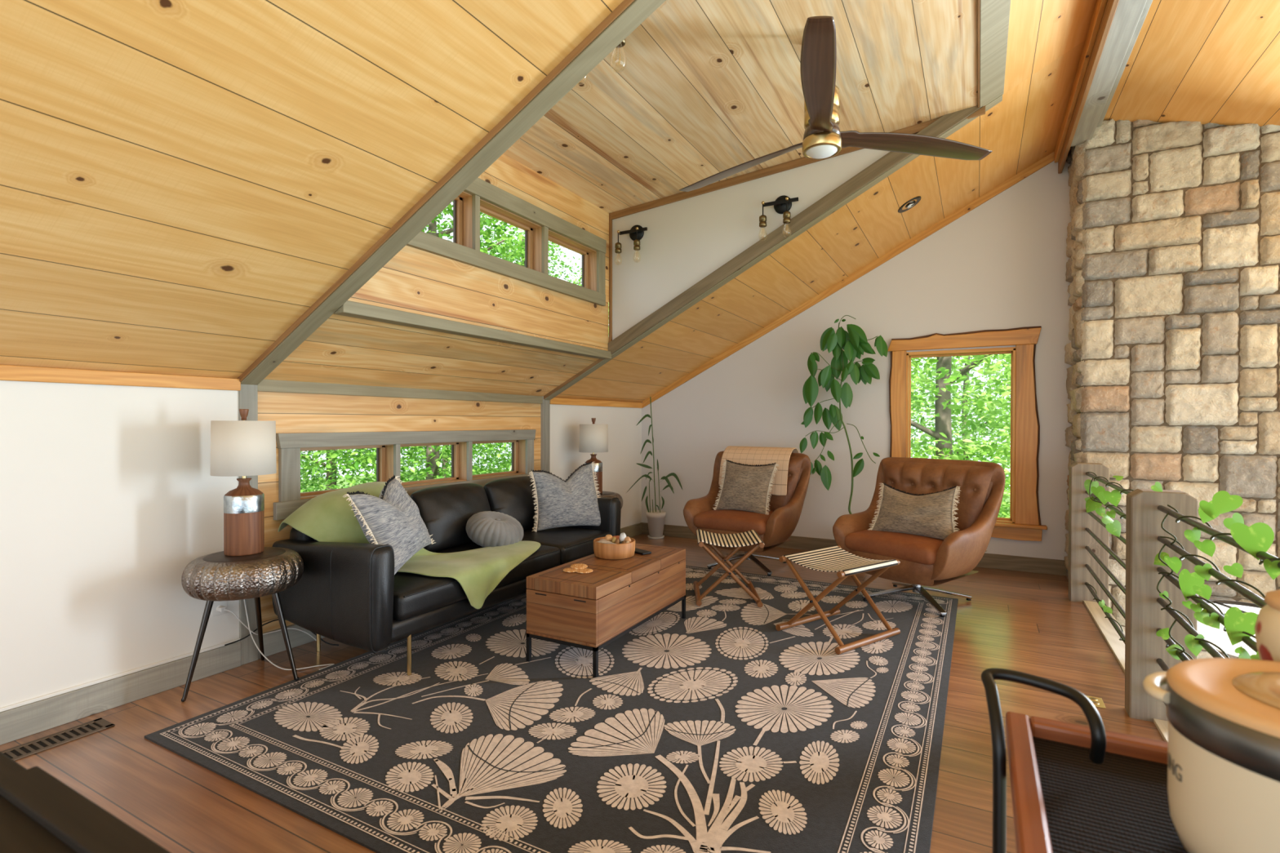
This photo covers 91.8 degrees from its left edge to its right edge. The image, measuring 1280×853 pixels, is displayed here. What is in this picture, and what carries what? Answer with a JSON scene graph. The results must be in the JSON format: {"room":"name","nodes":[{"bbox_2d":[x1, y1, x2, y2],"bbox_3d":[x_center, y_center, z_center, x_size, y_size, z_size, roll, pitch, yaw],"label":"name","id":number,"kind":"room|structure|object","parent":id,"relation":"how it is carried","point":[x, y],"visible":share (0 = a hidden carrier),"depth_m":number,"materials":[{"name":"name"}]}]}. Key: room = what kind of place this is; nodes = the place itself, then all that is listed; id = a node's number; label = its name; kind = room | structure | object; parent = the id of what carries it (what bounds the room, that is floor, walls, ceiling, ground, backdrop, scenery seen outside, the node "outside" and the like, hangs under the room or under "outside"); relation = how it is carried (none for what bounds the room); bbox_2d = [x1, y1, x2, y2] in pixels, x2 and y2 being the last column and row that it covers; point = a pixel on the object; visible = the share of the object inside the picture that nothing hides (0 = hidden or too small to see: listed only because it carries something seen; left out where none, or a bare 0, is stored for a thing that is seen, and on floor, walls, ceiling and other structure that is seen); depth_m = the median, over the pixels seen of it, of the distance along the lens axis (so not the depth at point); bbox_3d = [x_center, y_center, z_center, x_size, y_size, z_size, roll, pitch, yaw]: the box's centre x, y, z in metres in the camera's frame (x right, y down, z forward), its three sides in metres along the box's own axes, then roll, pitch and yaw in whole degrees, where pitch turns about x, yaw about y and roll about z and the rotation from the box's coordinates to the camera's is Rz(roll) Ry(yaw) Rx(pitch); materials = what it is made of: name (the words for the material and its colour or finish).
{"room":"loft living room","nodes":[
{"label":"loft living room","id":0,"kind":"room"},
{"bbox_2d":[0,380,641,707],"bbox_3d":[-2.465,0.494,2.555,0.130,1.470,10.120,0,0,29],"label":"wall","id":1,"kind":"structure","parent":0,"point":[108,493],"depth_m":2.77,"materials":[{"name":"paint"}]},
{"bbox_2d":[0,638,239,712],"bbox_3d":[-3.439,1.108,0.630,0.010,0.015,5.800,0,0,29],"label":"trim","id":2,"kind":"structure","parent":1,"relation":"attached to","point":[101,680],"depth_m":2.68,"materials":[{"name":"paint"}]},
{"bbox_2d":[0,641,240,745],"bbox_3d":[-3.435,1.178,0.628,0.018,0.125,5.800,0,0,29],"label":"baseboard","id":3,"kind":"structure","parent":1,"relation":"attached to","point":[29,719],"depth_m":2.69,"materials":[{"name":"wood"}]},
{"bbox_2d":[0,364,240,391],"bbox_3d":[-3.431,-0.198,0.618,0.022,0.060,5.800,0,0,29],"label":"trim","id":4,"kind":"structure","parent":1,"relation":"attached to","point":[7,372],"depth_m":2.69,"materials":[{"name":"wood"}]},
{"bbox_2d":[211,600,227,617],"bbox_3d":[-2.095,0.882,3.092,0.009,0.116,0.072,0,0,29],"label":"wall outlet","id":5,"kind":"object","parent":1,"relation":"attached to","point":[215,612],"visible":0.52,"depth_m":3.08,"materials":[{"name":"white"}]},
{"bbox_2d":[238,384,257,665],"bbox_3d":[-2.070,0.487,3.234,0.112,1.475,0.090,0,0,29],"label":"trim","id":6,"kind":"structure","parent":1,"relation":"attached to","point":[248,393],"depth_m":3.21,"materials":[{"name":"wood"}]},
{"bbox_2d":[217,606,315,640],"bbox_3d":[-1.921,1.056,3.250,0.052,0.319,0.488,0,1,41],"label":"power cord","id":7,"kind":"object","parent":1,"relation":"attached to","point":[221,609],"visible":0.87,"depth_m":3.15,"materials":[{"name":"white plastic"}]},
{"bbox_2d":[257,624,324,659],"bbox_3d":[-1.438,1.156,4.323,0.026,0.125,2.420,0,0,29],"label":"baseboard","id":8,"kind":"structure","parent":1,"relation":"attached to","point":[273,642],"depth_m":3.37,"materials":[{"name":"wood"}]},
{"bbox_2d":[257,379,542,404],"bbox_3d":[-1.435,-0.224,4.313,0.028,0.065,2.420,0,0,29],"label":"trim","id":9,"kind":"structure","parent":1,"relation":"attached to","point":[265,385],"depth_m":3.94,"materials":[{"name":"wood"}]},
{"bbox_2d":[273,429,536,519],"bbox_3d":[-1.480,0.264,4.339,0.152,0.467,2.233,0,0,29],"label":"window","id":10,"kind":"structure","parent":1,"relation":"in","point":[388,445],"depth_m":4.04,"materials":[{"name":"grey wood"}]},
{"bbox_2d":[237,0,634,382],"bbox_3d":[-0.551,-1.136,2.340,3.460,1.877,0.006,0,0,29],"label":"trim","id":11,"kind":"structure","parent":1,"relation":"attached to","point":[624,4],"depth_m":2.44,"materials":[{"name":"wood"}]},
{"bbox_2d":[540,395,550,473],"bbox_3d":[-0.866,0.474,5.442,0.112,1.475,0.100,0,0,29],"label":"trim","id":12,"kind":"structure","parent":1,"relation":"attached to","point":[545,406],"depth_m":5.40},
{"bbox_2d":[550,397,642,408],"bbox_3d":[-0.383,-0.231,6.205,0.022,0.060,1.710,0,0,29],"label":"trim","id":13,"kind":"structure","parent":1,"relation":"attached to","point":[557,401],"depth_m":6.07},
{"bbox_2d":[620,522,641,537],"bbox_3d":[-0.387,1.144,6.216,0.018,0.125,1.710,0,0,29],"label":"baseboard","id":14,"kind":"structure","parent":1,"relation":"attached to","point":[634,530],"depth_m":6.77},
{"bbox_2d":[347,153,608,351],"bbox_3d":[-0.889,-1.164,4.038,0.140,1.170,2.570,0,0,29],"label":"wall","id":15,"kind":"structure","parent":0,"point":[415,280],"depth_m":3.95,"materials":[{"name":"brown wood"}]},
{"bbox_2d":[240,0,665,385],"bbox_3d":[-0.528,-1.139,2.383,3.460,1.892,0.090,0,0,29],"label":"trim","id":16,"kind":"structure","parent":15,"relation":"attached to","point":[638,11],"depth_m":2.46,"materials":[{"name":"wood"}]},
{"bbox_2d":[333,300,611,359],"bbox_3d":[-0.851,-0.574,3.999,0.090,0.060,2.428,0,0,29],"label":"trim","id":17,"kind":"structure","parent":15,"relation":"attached to","point":[349,308],"depth_m":3.56,"materials":[{"name":"wood"}]},
{"bbox_2d":[406,177,606,306],"bbox_3d":[-0.888,-1.221,3.985,0.152,0.525,2.310,0,0,29],"label":"window","id":18,"kind":"structure","parent":15,"relation":"in","point":[540,226],"depth_m":4.11,"materials":[{"name":"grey wood"}]},
{"bbox_2d":[0,0,1085,402],"bbox_3d":[-0.677,-1.228,2.014,4.370,2.432,10.900,0,0,29],"label":"ceiling","id":19,"kind":"structure","parent":0,"point":[182,181],"depth_m":2.17,"materials":[{"name":"brown wood"}]},
{"bbox_2d":[897,195,920,213],"bbox_3d":[2.096,-1.726,4.823,0.166,0.089,0.188,0,0,33],"label":"recessed light","id":20,"kind":"object","parent":19,"relation":"in","point":[911,204],"visible":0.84,"depth_m":4.80,"materials":[{"name":"grey"}]},
{"bbox_2d":[0,533,1164,852],"bbox_3d":[-0.632,1.363,1.663,4.210,0.250,10.300,0,0,29],"label":"floor","id":21,"kind":"structure","parent":0,"point":[1020,621],"depth_m":2.59,"materials":[{"name":"wood"}]},
{"bbox_2d":[1,718,115,760],"bbox_3d":[-2.310,1.227,2.387,0.124,0.006,0.425,0,0,29],"label":"floor vent","id":22,"kind":"object","parent":21,"relation":"in","point":[46,743],"visible":0.98,"depth_m":2.43,"materials":[{"name":"brown metal"}]},
{"bbox_2d":[0,751,170,852],"bbox_3d":[-1.122,0.867,0.729,1.620,0.752,0.557,0,0,29],"label":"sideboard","id":23,"kind":"object","parent":21,"relation":"on","point":[39,813],"visible":1,"depth_m":0.78,"materials":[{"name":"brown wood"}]},
{"bbox_2d":[181,546,303,702],"bbox_3d":[-1.860,0.911,2.910,0.534,0.633,0.492,0,0,29],"label":"end table","id":24,"kind":"object","parent":21,"relation":"on","point":[211,578],"visible":0.94,"depth_m":2.76,"materials":[{"name":"metal"}]},
{"bbox_2d":[209,408,276,555],"bbox_3d":[-1.859,0.256,2.911,0.262,0.675,0.262,0,0,29],"label":"table lamp","id":25,"kind":"object","parent":24,"relation":"on","point":[243,447],"visible":1,"depth_m":2.84,"materials":[{"name":"brown wood"}]},
{"bbox_2d":[243,599,334,670],"bbox_3d":[-1.745,1.010,3.085,0.399,0.429,0.065,0,0,-22],"label":"power cord","id":26,"kind":"object","parent":24,"relation":"hanging from","point":[259,650],"visible":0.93,"depth_m":3.05,"materials":[{"name":"white plastic"}]},
{"bbox_2d":[224,618,338,645],"bbox_3d":[-1.892,1.123,3.283,0.085,0.198,0.541,0,1,44],"label":"power cord","id":27,"kind":"object","parent":21,"relation":"on","point":[314,633],"visible":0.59,"depth_m":3.25,"materials":[{"name":"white plastic"}]},
{"bbox_2d":[271,475,621,675],"bbox_3d":[-1.034,0.806,4.006,0.836,0.828,2.249,0,0,29],"label":"sofa","id":28,"kind":"object","parent":21,"relation":"on","point":[348,593],"visible":0.52,"depth_m":3.15,"materials":[{"name":"black leather"}]},
{"bbox_2d":[343,475,435,574],"bbox_3d":[-1.283,0.508,3.300,0.269,0.477,0.577,0,0,11],"label":"throw pillow","id":29,"kind":"object","parent":28,"relation":"on","point":[393,518],"visible":0.92,"depth_m":3.15,"materials":[{"name":"grey fabric"}]},
{"bbox_2d":[278,481,540,608],"bbox_3d":[-1.248,0.654,3.519,1.424,0.661,0.719,0,0,-15],"label":"throw blanket","id":30,"kind":"object","parent":28,"relation":"on","point":[328,517],"visible":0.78,"depth_m":3.34,"materials":[{"name":"fabric"}]},
{"bbox_2d":[392,572,467,620],"bbox_3d":[-1.292,0.865,3.398,0.705,0.174,0.650,0,0,29],"label":"seat cushion","id":31,"kind":"object","parent":28,"relation":"on","point":[416,597],"depth_m":3.13,"materials":[{"name":"black leather"}]},
{"bbox_2d":[409,483,490,551],"bbox_3d":[-1.234,0.587,4.114,0.266,0.405,0.642,0,0,29],"label":"cushion","id":32,"kind":"object","parent":28,"relation":"on","point":[445,511],"depth_m":3.96,"materials":[{"name":"black leather"}]},
{"bbox_2d":[466,511,523,547],"bbox_3d":[-0.944,0.676,4.039,0.365,0.232,0.369,0,0,-12],"label":"round pillow","id":33,"kind":"object","parent":28,"relation":"on","point":[485,529],"visible":0.89,"depth_m":3.92,"materials":[{"name":"fabric"}]},
{"bbox_2d":[432,542,559,588],"bbox_3d":[-0.977,0.861,3.975,0.705,0.174,0.650,0,0,29],"label":"seat cushion","id":34,"kind":"object","parent":28,"relation":"on","point":[547,557],"depth_m":3.87,"materials":[{"name":"black leather"}]},
{"bbox_2d":[483,475,537,530],"bbox_3d":[-0.919,0.584,4.692,0.264,0.405,0.642,0,0,29],"label":"cushion","id":35,"kind":"object","parent":28,"relation":"on","point":[513,497],"depth_m":4.54,"materials":[{"name":"black leather"}]},
{"bbox_2d":[528,461,602,532],"bbox_3d":[-0.533,0.526,4.687,0.642,0.508,0.208,0,0,-29],"label":"throw pillow","id":36,"kind":"object","parent":28,"relation":"on","point":[560,503],"visible":0.94,"depth_m":4.60,"materials":[{"name":"grey fabric"}]},
{"bbox_2d":[521,526,612,564],"bbox_3d":[-0.662,0.858,4.553,0.705,0.174,0.650,0,0,29],"label":"seat cushion","id":37,"kind":"object","parent":28,"relation":"on","point":[574,543],"depth_m":4.37,"materials":[{"name":"black leather"}]},
{"bbox_2d":[144,565,958,852],"bbox_3d":[0.143,1.222,3.409,2.767,0.010,3.700,0,0,29],"label":"rug","id":38,"kind":"object","parent":21,"relation":"on","point":[717,728],"visible":0.82,"depth_m":2.46,"materials":[{"name":"fabric"}]},
{"bbox_2d":[525,543,685,677],"bbox_3d":[-0.149,0.995,3.567,0.432,0.440,1.052,0,0,29],"label":"coffee table","id":39,"kind":"object","parent":38,"relation":"on","point":[592,611],"visible":0.94,"depth_m":3.19,"materials":[{"name":"brown wood"}]},
{"bbox_2d":[593,537,635,559],"bbox_3d":[-0.153,0.726,3.705,0.252,0.096,0.252,0,0,29],"label":"bowl","id":40,"kind":"object","parent":39,"relation":"on","point":[604,551],"visible":0.89,"depth_m":3.60,"materials":[{"name":"brown wood"}]},
{"bbox_2d":[693,528,764,607],"bbox_3d":[0.622,0.990,4.425,0.461,0.440,0.571,0,0,3],"label":"folding stool","id":41,"kind":"object","parent":38,"relation":"on","point":[738,540],"visible":1,"depth_m":4.30,"materials":[{"name":"brown wood"}]},
{"bbox_2d":[775,545,900,654],"bbox_3d":[1.178,0.996,3.680,0.624,0.440,0.501,0,0,-35],"label":"folding stool","id":42,"kind":"object","parent":38,"relation":"on","point":[833,558],"visible":1,"depth_m":3.65,"materials":[{"name":"brown wood"}]},
{"bbox_2d":[832,457,1005,617],"bbox_3d":[1.924,0.725,4.318,0.762,0.977,0.938,0,0,-35],"label":"armchair","id":43,"kind":"object","parent":38,"relation":"on","point":[926,561],"visible":0.83,"depth_m":4.15,"materials":[{"name":"brown leather"}]},
{"bbox_2d":[844,529,943,564],"bbox_3d":[1.859,0.809,4.273,0.604,0.168,0.662,0,0,-35],"label":"seat cushion","id":44,"kind":"object","parent":43,"relation":"on","point":[908,548],"depth_m":4.09,"materials":[{"name":"leather"}]},
{"bbox_2d":[867,482,960,539],"bbox_3d":[1.877,0.573,4.241,0.243,0.380,0.693,0,0,-34],"label":"throw pillow","id":45,"kind":"object","parent":43,"relation":"on","point":[929,515],"visible":0.98,"depth_m":4.15,"materials":[{"name":"grey fabric"}]},
{"bbox_2d":[597,491,622,508],"bbox_3d":[-0.395,0.906,5.592,0.478,0.611,0.488,0,0,29],"label":"end table","id":46,"kind":"object","parent":21,"relation":"on","point":[605,494],"visible":0.16,"depth_m":5.51,"materials":[{"name":"metal"}]},
{"bbox_2d":[578,417,608,493],"bbox_3d":[-0.418,0.262,5.584,0.262,0.675,0.262,0,0,29],"label":"table lamp","id":47,"kind":"object","parent":46,"relation":"on","point":[593,438],"visible":0.84,"depth_m":5.49,"materials":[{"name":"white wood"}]},
{"bbox_2d":[626,396,682,539],"bbox_3d":[0.155,0.442,6.653,0.601,1.526,0.302,0,0,2],"label":"dracaena plant","id":48,"kind":"object","parent":21,"relation":"on","point":[655,518],"visible":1,"depth_m":6.66,"materials":[{"name":"green plant"}]},
{"bbox_2d":[683,450,811,576],"bbox_3d":[0.926,0.717,5.351,0.938,0.977,0.761,0,0,37],"label":"armchair","id":49,"kind":"object","parent":21,"relation":"on","point":[775,529],"visible":0.53,"depth_m":5.19,"materials":[{"name":"brown leather"}]},
{"bbox_2d":[693,509,773,535],"bbox_3d":[0.878,0.801,5.288,0.662,0.168,0.604,0,0,37],"label":"seat cushion","id":50,"kind":"object","parent":49,"relation":"on","point":[721,521],"depth_m":5.08,"materials":[{"name":"leather"}]},
{"bbox_2d":[712,459,779,515],"bbox_3d":[0.907,0.524,5.332,0.553,0.461,0.205,0,1,40],"label":"throw pillow","id":51,"kind":"object","parent":49,"relation":"on","point":[744,487],"visible":1,"depth_m":5.27,"materials":[{"name":"grey fabric"}]},
{"bbox_2d":[718,445,799,495],"bbox_3d":[1.076,0.385,5.572,0.655,0.403,0.336,0,0,37],"label":"throw blanket","id":52,"kind":"object","parent":49,"relation":"on","point":[752,455],"visible":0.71,"depth_m":5.44,"materials":[{"name":"fabric"}]},
{"bbox_2d":[799,315,888,514],"bbox_3d":[1.837,0.110,5.623,0.766,2.209,0.354,0,0,29],"label":"plant","id":53,"kind":"object","parent":21,"relation":"on","point":[854,343],"visible":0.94,"depth_m":5.58,"materials":[{"name":"green plant"}]},
{"bbox_2d":[981,667,1188,852],"bbox_3d":[0.621,0.818,0.563,0.548,0.859,0.855,0,0,29],"label":"bar cart","id":54,"kind":"object","parent":21,"relation":"on","point":[1075,788],"visible":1,"depth_m":0.88,"materials":[{"name":"brown wood"}]},
{"bbox_2d":[1032,736,1188,852],"bbox_3d":[0.634,0.508,0.554,0.438,0.008,0.791,0,0,29],"label":"woven tray","id":55,"kind":"object","parent":54,"relation":"on","point":[1120,804],"depth_m":0.84,"materials":[{"name":"wicker"}]},
{"bbox_2d":[1142,657,1279,852],"bbox_3d":[0.761,0.398,0.664,0.299,0.208,0.269,0,0,0],"label":"lidded container","id":56,"kind":"object","parent":54,"relation":"on","point":[1223,714],"visible":1,"depth_m":0.67,"materials":[{"name":"beige ceramic"}]},
{"bbox_2d":[1254,589,1279,662],"bbox_3d":[0.891,0.344,0.807,0.130,0.316,0.130,0,0,29],"label":"jar","id":57,"kind":"object","parent":54,"relation":"on","point":[1267,627],"visible":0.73,"depth_m":0.82,"materials":[{"name":"ceramic"}]},
{"bbox_2d":[1085,695,1106,708],"bbox_3d":[2.034,1.232,2.776,0.070,0.006,0.110,0,0,29],"label":"floor outlet","id":58,"kind":"object","parent":21,"relation":"in","point":[1097,702],"visible":0.83,"depth_m":2.77,"materials":[{"name":"gold metal"}]},
{"bbox_2d":[1083,600,1124,672],"bbox_3d":[2.692,1.223,3.471,0.117,0.016,1.850,0,0,29],"label":"trim","id":59,"kind":"structure","parent":21,"relation":"on","point":[1105,627],"depth_m":3.69,"materials":[{"name":"wood"}]},
{"bbox_2d":[1153,718,1168,742],"bbox_3d":[0.474,1.247,-0.595,0.117,0.016,7.196,0,0,29],"label":"trim","id":60,"kind":"structure","parent":21,"relation":"on","point":[1162,726],"depth_m":2.52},
{"bbox_2d":[1068,462,1279,722],"bbox_3d":[1.521,0.884,1.377,0.220,1.218,6.865,0,0,29],"label":"railing","id":61,"kind":"object","parent":21,"relation":"on","point":[1146,654],"visible":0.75,"depth_m":2.61,"materials":[{"name":"wood"}]},
{"bbox_2d":[1084,471,1162,641],"bbox_3d":[2.572,0.669,3.374,0.106,0.902,2.021,0,0,29],"label":"pothos vine","id":62,"kind":"object","parent":61,"relation":"attached to","point":[1113,497],"visible":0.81,"depth_m":3.44,"materials":[{"name":"green"}]},
{"bbox_2d":[1153,490,1279,659],"bbox_3d":[1.719,0.539,1.794,0.088,0.685,1.653,0,0,29],"label":"plant","id":63,"kind":"object","parent":61,"relation":"on","point":[1254,539],"visible":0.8,"depth_m":1.93,"materials":[{"name":"green"}]},
{"bbox_2d":[503,0,977,213],"bbox_3d":[0.107,-1.901,3.467,3.150,0.434,2.610,0,0,29],"label":"ceiling","id":64,"kind":"structure","parent":0,"point":[705,88],"depth_m":3.44,"materials":[{"name":"beige wood"}]},
{"bbox_2d":[679,15,991,191],"bbox_3d":[0.746,-1.618,2.930,1.629,0.593,1.564,0,0,29],"label":"ceiling fan","id":65,"kind":"object","parent":64,"relation":"hanging from","point":[823,138],"visible":1,"depth_m":2.96,"materials":[{"name":"wood"}]},
{"bbox_2d":[612,148,890,340],"bbox_3d":[0.944,-1.292,4.464,2.670,1.388,0.065,0,0,29],"label":"wall","id":66,"kind":"structure","parent":0,"point":[684,242],"depth_m":4.70,"materials":[{"name":"grey paint"}]},
{"bbox_2d":[543,359,604,399],"bbox_3d":[-0.549,-0.432,5.222,0.670,0.404,0.012,0,0,29],"label":"trim","id":67,"kind":"structure","parent":66,"relation":"attached to","point":[597,361],"depth_m":5.23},
{"bbox_2d":[608,213,612,342],"bbox_3d":[-0.239,-1.171,5.060,0.022,1.136,0.023,0,0,29],"label":"trim","id":68,"kind":"structure","parent":66,"relation":"attached to","point":[610,214],"depth_m":5.05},
{"bbox_2d":[614,224,647,265],"bbox_3d":[-0.064,-1.444,4.902,0.271,0.327,0.131,0,0,29],"label":"wall sconce","id":69,"kind":"object","parent":66,"relation":"attached to","point":[636,233],"visible":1,"depth_m":4.91,"materials":[{"name":"black metal"}]},
{"bbox_2d":[614,242,621,265],"bbox_3d":[-0.173,-1.370,4.922,0.062,0.178,0.062,0,0,29],"label":"socket","id":70,"kind":"object","parent":69,"relation":"attached to","point":[618,245],"depth_m":4.90,"materials":[{"name":"brown"}]},
{"bbox_2d":[632,239,639,262],"bbox_3d":[-0.023,-1.369,4.840,0.062,0.178,0.062,0,0,29],"label":"socket","id":71,"kind":"object","parent":69,"relation":"attached to","point":[636,242],"depth_m":4.82,"materials":[{"name":"brown"}]},
{"bbox_2d":[544,94,1002,399],"bbox_3d":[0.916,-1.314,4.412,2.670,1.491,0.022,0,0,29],"label":"trim","id":72,"kind":"structure","parent":66,"relation":"attached to","point":[946,122],"depth_m":4.35,"materials":[{"name":"wood"}]},
{"bbox_2d":[759,195,798,240],"bbox_3d":[0.972,-1.469,4.336,0.271,0.327,0.131,0,0,29],"label":"wall sconce","id":73,"kind":"object","parent":66,"relation":"attached to","point":[783,204],"visible":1,"depth_m":4.34,"materials":[{"name":"black metal"}]},
{"bbox_2d":[759,214,767,240],"bbox_3d":[0.863,-1.395,4.356,0.062,0.178,0.062,0,0,29],"label":"bulb","id":74,"kind":"object","parent":73,"relation":"attached to","point":[762,219],"depth_m":4.34,"materials":[{"name":"brown"}]},
{"bbox_2d":[782,210,791,237],"bbox_3d":[1.012,-1.394,4.275,0.062,0.178,0.062,0,0,29],"label":"bulb","id":75,"kind":"object","parent":73,"relation":"attached to","point":[786,215],"depth_m":4.26,"materials":[{"name":"brown"}]},
{"bbox_2d":[611,105,985,219],"bbox_3d":[0.933,-1.823,4.418,2.670,0.285,0.020,0,0,29],"label":"trim","id":76,"kind":"structure","parent":66,"relation":"attached to","point":[914,129],"depth_m":4.50,"materials":[{"name":"wood"}]},
{"bbox_2d":[977,0,980,107],"bbox_3d":[1.482,-1.989,2.711,0.012,0.108,2.420,0,0,29],"label":"trim","id":77,"kind":"structure","parent":66,"relation":"attached to","point":[978,1],"depth_m":3.15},
{"bbox_2d":[979,0,1010,108],"bbox_3d":[1.550,-2.030,2.691,0.125,0.193,2.450,0,0,29],"label":"trim","id":78,"kind":"structure","parent":66,"relation":"attached to","point":[994,14],"depth_m":3.22,"materials":[{"name":"wood"}]},
{"bbox_2d":[641,149,1071,559],"bbox_3d":[1.952,-0.548,5.995,4.320,3.520,0.160,0,0,29],"label":"wall","id":79,"kind":"structure","parent":0,"point":[1002,264],"depth_m":5.74,"materials":[{"name":"grey paint"}]},
{"bbox_2d":[642,151,1054,408],"bbox_3d":[1.738,-1.260,6.003,3.890,2.120,0.022,0,0,29],"label":"trim","id":80,"kind":"structure","parent":79,"relation":"attached to","point":[1049,158],"depth_m":5.79,"materials":[{"name":"wood"}]},
{"bbox_2d":[641,522,1066,576],"bbox_3d":[1.757,1.149,6.010,3.980,0.125,0.018,0,0,29],"label":"baseboard","id":81,"kind":"structure","parent":79,"relation":"attached to","point":[1017,563],"depth_m":5.32,"materials":[{"name":"wood"}]},
{"bbox_2d":[888,325,1047,541],"bbox_3d":[2.825,0.060,5.451,1.260,1.790,0.205,0,0,29],"label":"window","id":82,"kind":"structure","parent":79,"relation":"in","point":[1024,522],"depth_m":5.23,"materials":[{"name":"brown wood"}]},
{"bbox_2d":[1054,0,1107,162],"bbox_3d":[0.987,-2.203,0.639,0.026,0.140,10.090,0,0,29],"label":"trim","id":83,"kind":"structure","parent":79,"relation":"attached to","point":[1100,5],"depth_m":3.78,"materials":[{"name":"wood"}]},
{"bbox_2d":[1057,0,1119,173],"bbox_3d":[1.009,-2.155,0.627,0.025,0.235,10.090,0,0,29],"label":"trim","id":84,"kind":"structure","parent":79,"relation":"attached to","point":[1111,6],"depth_m":3.67,"materials":[{"name":"wood"}]},
{"bbox_2d":[1003,0,1096,93],"bbox_3d":[1.789,-2.218,2.548,0.560,0.451,2.610,0,0,29],"label":"ceiling","id":85,"kind":"structure","parent":0,"point":[1040,32],"depth_m":3.36,"materials":[{"name":"wood"}]},
{"bbox_2d":[1069,0,1279,149],"bbox_3d":[3.164,-1.700,-0.085,4.380,1.373,10.900,0,0,29],"label":"ceiling","id":86,"kind":"structure","parent":0,"point":[1204,61],"depth_m":3.62,"materials":[{"name":"wood"}]},
{"bbox_2d":[1070,0,1152,146],"bbox_3d":[0.952,-2.161,0.367,0.120,0.220,9.580,0,0,29],"label":"trim","id":87,"kind":"structure","parent":86,"relation":"attached to","point":[1127,15],"depth_m":3.54,"materials":[{"name":"wood"}]},
{"bbox_3d":[3.511,4.160,-0.581,5.240,0.200,10.300,0,0,29],"label":"floor","id":88,"kind":"structure","parent":0,"visible":0},
{"bbox_2d":[1064,118,1279,658],"bbox_3d":[4.053,0.810,4.406,1.693,6.437,0.638,0,0,29],"label":"stone wall","id":89,"kind":"structure","parent":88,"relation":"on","point":[1173,239],"depth_m":4.26,"materials":[{"name":"stone"}]},
{"bbox_2d":[1196,599,1261,657],"bbox_3d":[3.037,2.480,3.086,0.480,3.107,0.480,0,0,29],"label":"lampshade","id":90,"kind":"object","parent":88,"relation":"on","point":[1219,637],"visible":0.21,"depth_m":3.08,"materials":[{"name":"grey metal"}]},
{"bbox_3d":[-0.275,-1.278,2.230,2.670,1.388,0.065,0,0,29],"label":"wall","id":91,"kind":"structure","parent":0,"visible":0},
{"bbox_2d":[578,39,626,84],"bbox_3d":[-0.153,-1.466,2.274,0.271,0.327,0.131,0,0,29],"label":"wall sconce","id":92,"kind":"object","parent":91,"relation":"attached to","point":[622,43],"visible":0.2,"depth_m":2.28,"materials":[{"name":"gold metal"}]},
{"bbox_2d":[609,39,626,72],"bbox_3d":[-0.079,-1.392,2.273,0.062,0.178,0.062,0,0,29],"label":"bulb","id":93,"kind":"object","parent":92,"relation":"attached to","point":[623,42],"depth_m":2.27,"materials":[{"name":"glass"}]},
{"label":"outside","id":94,"kind":"structure","parent":0,"visible":0},
{"bbox_2d":[300,468,1009,517],"bbox_3d":[-2.999,4.476,10.207,75.000,0.200,75.000,0,0,29],"label":"ground","id":95,"kind":"structure","parent":94,"point":[339,480],"depth_m":45.21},
{"bbox_2d":[300,449,341,492],"bbox_3d":[-12.518,-0.853,21.991,5.020,10.277,5.081,0,0,33],"label":"tree","id":96,"kind":"object","parent":95,"relation":"on","point":[308,482],"visible":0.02,"depth_m":22.24,"materials":[{"name":"green plant"}]},
{"bbox_2d":[300,448,424,492],"bbox_3d":[-7.749,-0.586,15.398,5.243,9.850,5.461,0,0,-8],"label":"tree","id":97,"kind":"object","parent":95,"relation":"on","point":[329,473],"visible":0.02,"depth_m":15.20,"materials":[{"name":"green plant"}]},
{"bbox_2d":[303,200,553,492],"bbox_3d":[-3.525,-0.761,10.705,5.020,10.277,5.081,0,0,33],"label":"tree","id":98,"kind":"object","parent":95,"relation":"on","point":[433,462],"visible":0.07,"depth_m":9.97,"materials":[{"name":"green plant"}]},
{"bbox_2d":[400,443,506,482],"bbox_3d":[-6.716,-0.839,21.559,5.020,10.278,5.081,0,0,33],"label":"tree","id":99,"kind":"object","parent":95,"relation":"on","point":[445,460],"visible":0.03,"depth_m":21.14,"materials":[{"name":"green plant"}]},
{"bbox_2d":[439,227,582,475],"bbox_3d":[-3.088,-0.587,16.842,5.243,9.851,5.461,0,0,-8],"label":"tree","id":100,"kind":"object","parent":95,"relation":"on","point":[522,233],"visible":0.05,"depth_m":16.61,"materials":[{"name":"green plant"}]},
{"bbox_2d":[911,360,955,457],"bbox_3d":[4.981,-0.680,15.320,5.073,10.077,5.028,0,0,-29],"label":"broadleaf tree","id":101,"kind":"object","parent":95,"relation":"on","point":[927,361],"visible":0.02,"depth_m":14.41,"materials":[{"name":"green plant"}]},
{"bbox_2d":[911,353,1010,517],"bbox_3d":[4.660,-0.637,9.345,5.073,10.082,5.028,0,0,-29],"label":"broadleaf tree","id":102,"kind":"object","parent":95,"relation":"on","point":[942,434],"visible":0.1,"depth_m":9.21,"materials":[{"name":"green plant"}]},
{"bbox_2d":[911,354,1010,517],"bbox_3d":[9.640,-0.761,18.395,5.049,10.215,5.192,0,0,29],"label":"broadleaf tree","id":103,"kind":"object","parent":95,"relation":"on","point":[955,366],"visible":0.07,"depth_m":18.24,"materials":[{"name":"green plant"}]},
{"bbox_2d":[960,354,1010,516],"bbox_3d":[9.546,-0.440,12.657,5.253,9.650,5.375,0,0,35],"label":"broadleaf tree","id":104,"kind":"object","parent":95,"relation":"on","point":[990,442],"visible":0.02,"depth_m":13.26,"materials":[{"name":"green plant"}]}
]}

